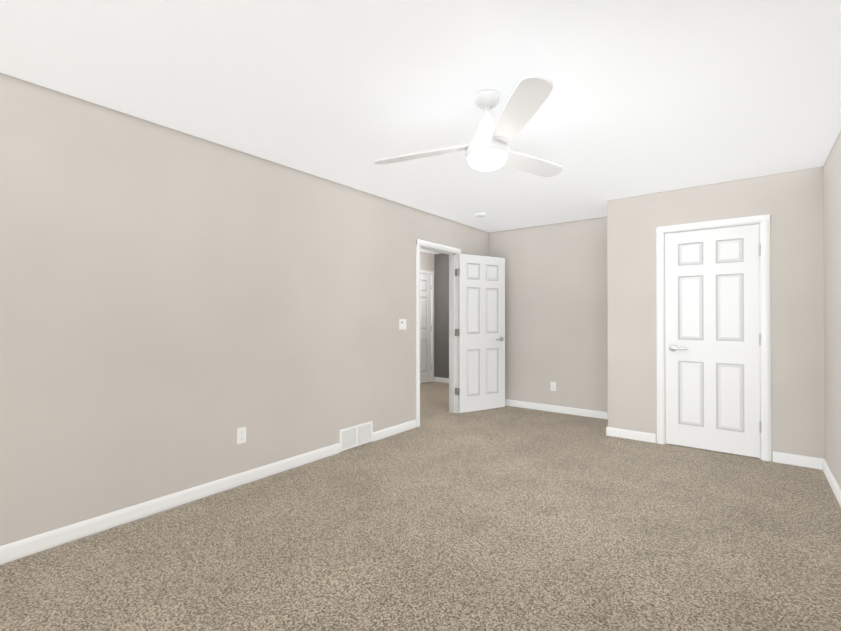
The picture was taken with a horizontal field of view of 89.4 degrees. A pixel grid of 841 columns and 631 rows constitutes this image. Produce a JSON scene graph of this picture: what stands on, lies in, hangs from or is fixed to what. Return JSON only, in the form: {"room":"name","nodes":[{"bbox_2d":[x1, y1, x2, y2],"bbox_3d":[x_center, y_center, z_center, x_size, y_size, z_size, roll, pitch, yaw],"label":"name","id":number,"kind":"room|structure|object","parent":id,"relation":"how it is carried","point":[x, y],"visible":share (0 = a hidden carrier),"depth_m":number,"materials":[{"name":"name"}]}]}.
{"room":"empty bedroom","nodes":[
{"label":"empty bedroom","id":0,"kind":"room"},
{"bbox_2d":[0,73,488,545],"bbox_3d":[-0.654,0.022,4.065,0.120,2.440,7.840,0,0,38],"label":"wall","id":1,"kind":"structure","parent":0,"point":[178,309],"depth_m":2.74,"materials":[{"name":"paint"}]},
{"bbox_2d":[0,443,339,564],"bbox_3d":[-1.828,1.190,2.430,0.013,0.088,3.585,0,0,38],"label":"baseboard","id":2,"kind":"structure","parent":1,"relation":"attached to","point":[16,550],"depth_m":2.61,"materials":[{"name":"white wood"}]},
{"bbox_2d":[237,427,245,443],"bbox_3d":[-1.308,0.877,3.110,0.007,0.115,0.070,0,0,38],"label":"outlet","id":3,"kind":"object","parent":1,"relation":"attached to","point":[241,434],"visible":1,"depth_m":3.11,"materials":[{"name":"white plastic"}]},
{"bbox_2d":[339,421,372,451],"bbox_3d":[-0.603,1.135,4.014,0.018,0.197,0.420,0,0,38],"label":"air vent","id":4,"kind":"object","parent":1,"relation":"in","point":[355,435],"visible":1,"depth_m":4.00,"materials":[{"name":"white plastic"}]},
{"bbox_2d":[372,419,415,441],"bbox_3d":[-0.264,1.200,4.455,0.013,0.088,0.695,0,0,38],"label":"baseboard","id":5,"kind":"structure","parent":1,"relation":"attached to","point":[396,429],"depth_m":4.43,"materials":[{"name":"white wood"}]},
{"bbox_2d":[399,319,405,329],"bbox_3d":[-0.186,0.094,4.562,0.014,0.115,0.116,0,0,38],"label":"light switch","id":6,"kind":"object","parent":1,"relation":"attached to","point":[402,324],"visible":1,"depth_m":4.55,"materials":[{"name":"white plastic"}]},
{"bbox_2d":[416,239,460,426],"bbox_3d":[0.183,0.196,5.149,0.154,2.103,0.916,0,0,38],"label":"trim","id":7,"kind":"structure","parent":1,"relation":"attached to","point":[452,252],"depth_m":5.43,"materials":[{"name":"white wood"}]},
{"bbox_2d":[455,269,456,394],"bbox_3d":[0.454,0.207,5.431,0.033,1.610,0.002,0,0,38],"label":"jamb hinge leaves","id":8,"kind":"object","parent":1,"relation":"attached to","point":[455,332],"visible":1,"depth_m":5.43,"materials":[{"name":"silver metal"}]},
{"bbox_2d":[457,254,504,412],"bbox_3d":[0.809,0.227,5.590,0.777,2.020,0.130,0,0,-31],"label":"bedroom door","id":9,"kind":"structure","parent":1,"relation":"in","point":[481,332],"depth_m":5.56,"materials":[{"name":"white wood"}]},
{"bbox_2d":[0,382,840,630],"bbox_3d":[0.022,1.269,3.537,5.590,0.060,7.940,0,0,38],"label":"floor","id":10,"kind":"structure","parent":0,"point":[505,518],"depth_m":2.26,"materials":[{"name":"carpet"}]},
{"bbox_2d":[0,0,840,253],"bbox_3d":[0.022,-1.241,3.549,5.590,0.080,7.940,0,0,38],"label":"ceiling","id":11,"kind":"structure","parent":0,"point":[645,97],"depth_m":2.20,"materials":[{"name":"white paint"}]},
{"bbox_2d":[374,75,562,176],"bbox_3d":[0.368,-1.006,2.454,1.178,0.400,1.157,0,0,38],"label":"fan","id":12,"kind":"object","parent":11,"relation":"hanging from","point":[487,148],"visible":1,"depth_m":2.27,"materials":[{"name":"white plastic"}]},
{"bbox_2d":[475,212,485,216],"bbox_3d":[0.701,-1.175,4.971,0.124,0.038,0.124,0,0,38],"label":"smoke detector","id":13,"kind":"object","parent":11,"relation":"attached to","point":[480,214],"visible":1,"depth_m":4.92,"materials":[{"name":"white plastic"}]},
{"bbox_2d":[420,251,433,270],"bbox_3d":[-1.339,0.032,6.173,0.120,2.440,5.340,0,0,38],"label":"wall","id":14,"kind":"structure","parent":0,"point":[427,261],"depth_m":7.96,"materials":[{"name":"paint"}]},
{"bbox_2d":[420,274,431,382],"bbox_3d":[-0.046,0.238,7.782,0.130,2.020,0.787,0,0,38],"label":"hallway door","id":15,"kind":"structure","parent":14,"relation":"in","point":[425,327],"depth_m":7.94,"materials":[{"name":"white wood"}]},
{"bbox_2d":[420,270,433,381],"bbox_3d":[-0.080,0.209,7.803,0.154,2.103,0.916,0,0,38],"label":"trim","id":16,"kind":"structure","parent":14,"relation":"attached to","point":[431,273],"depth_m":8.08,"materials":[{"name":"white wood"}]},
{"bbox_2d":[434,253,448,377],"bbox_3d":[0.980,0.040,7.680,1.710,2.440,0.120,0,0,38],"label":"wall","id":17,"kind":"structure","parent":0,"point":[441,315],"depth_m":8.05,"materials":[{"name":"grey paint"}]},
{"bbox_2d":[434,377,448,382],"bbox_3d":[0.925,1.216,7.628,1.680,0.088,0.020,0,0,38],"label":"baseboard","id":18,"kind":"structure","parent":17,"relation":"attached to","point":[438,379],"depth_m":8.03,"materials":[{"name":"white wood"}]},
{"bbox_2d":[489,216,607,411],"bbox_3d":[2.420,0.027,5.053,3.540,2.440,0.120,0,0,38],"label":"wall","id":19,"kind":"structure","parent":0,"point":[556,319],"depth_m":5.49,"materials":[{"name":"paint"}]},
{"bbox_2d":[551,382,555,390],"bbox_3d":[1.719,0.919,5.509,0.070,0.115,0.007,0,0,38],"label":"outlet","id":20,"kind":"object","parent":19,"relation":"attached to","point":[553,386],"visible":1,"depth_m":5.50,"materials":[{"name":"white plastic"}]},
{"bbox_2d":[505,399,607,419],"bbox_3d":[1.682,1.205,5.531,1.780,0.088,0.013,0,0,38],"label":"baseboard","id":21,"kind":"structure","parent":19,"relation":"attached to","point":[522,404],"depth_m":5.46,"materials":[{"name":"white wood"}]},
{"bbox_2d":[607,166,823,461],"bbox_3d":[2.624,0.021,3.960,1.640,2.440,0.100,0,0,38],"label":"wall","id":22,"kind":"structure","parent":0,"point":[791,203],"depth_m":3.65,"materials":[{"name":"paint"}]},
{"bbox_2d":[608,427,655,442],"bbox_3d":[2.122,1.199,4.269,0.420,0.088,0.013,0,0,38],"label":"baseboard","id":23,"kind":"structure","parent":22,"relation":"attached to","point":[616,432],"depth_m":4.26,"materials":[{"name":"white wood"}]},
{"bbox_2d":[665,224,760,457],"bbox_3d":[2.658,0.219,3.895,0.727,2.020,0.130,0,0,38],"label":"closet door","id":24,"kind":"structure","parent":22,"relation":"in","point":[712,339],"depth_m":3.87,"materials":[{"name":"white wood"}]},
{"bbox_2d":[656,214,770,460],"bbox_3d":[2.672,0.190,3.922,0.856,2.103,0.134,0,0,38],"label":"trim","id":25,"kind":"structure","parent":22,"relation":"attached to","point":[763,221],"depth_m":3.68,"materials":[{"name":"white wood"}]},
{"bbox_2d":[773,451,819,468],"bbox_3d":[3.100,1.195,3.514,0.290,0.088,0.013,0,0,38],"label":"baseboard","id":26,"kind":"structure","parent":22,"relation":"attached to","point":[778,457],"depth_m":3.51,"materials":[{"name":"white wood"}]},
{"bbox_2d":[823,131,840,488],"bbox_3d":[1.744,0.008,1.380,0.120,2.440,6.520,0,0,38],"label":"wall","id":27,"kind":"structure","parent":0,"point":[832,287],"depth_m":3.05,"materials":[{"name":"paint"}]},
{"bbox_2d":[820,458,840,506],"bbox_3d":[1.506,1.183,1.173,0.013,0.088,5.670,0,0,38],"label":"baseboard","id":28,"kind":"structure","parent":27,"relation":"attached to","point":[824,466],"depth_m":3.04,"materials":[{"name":"white wood"}]}
]}

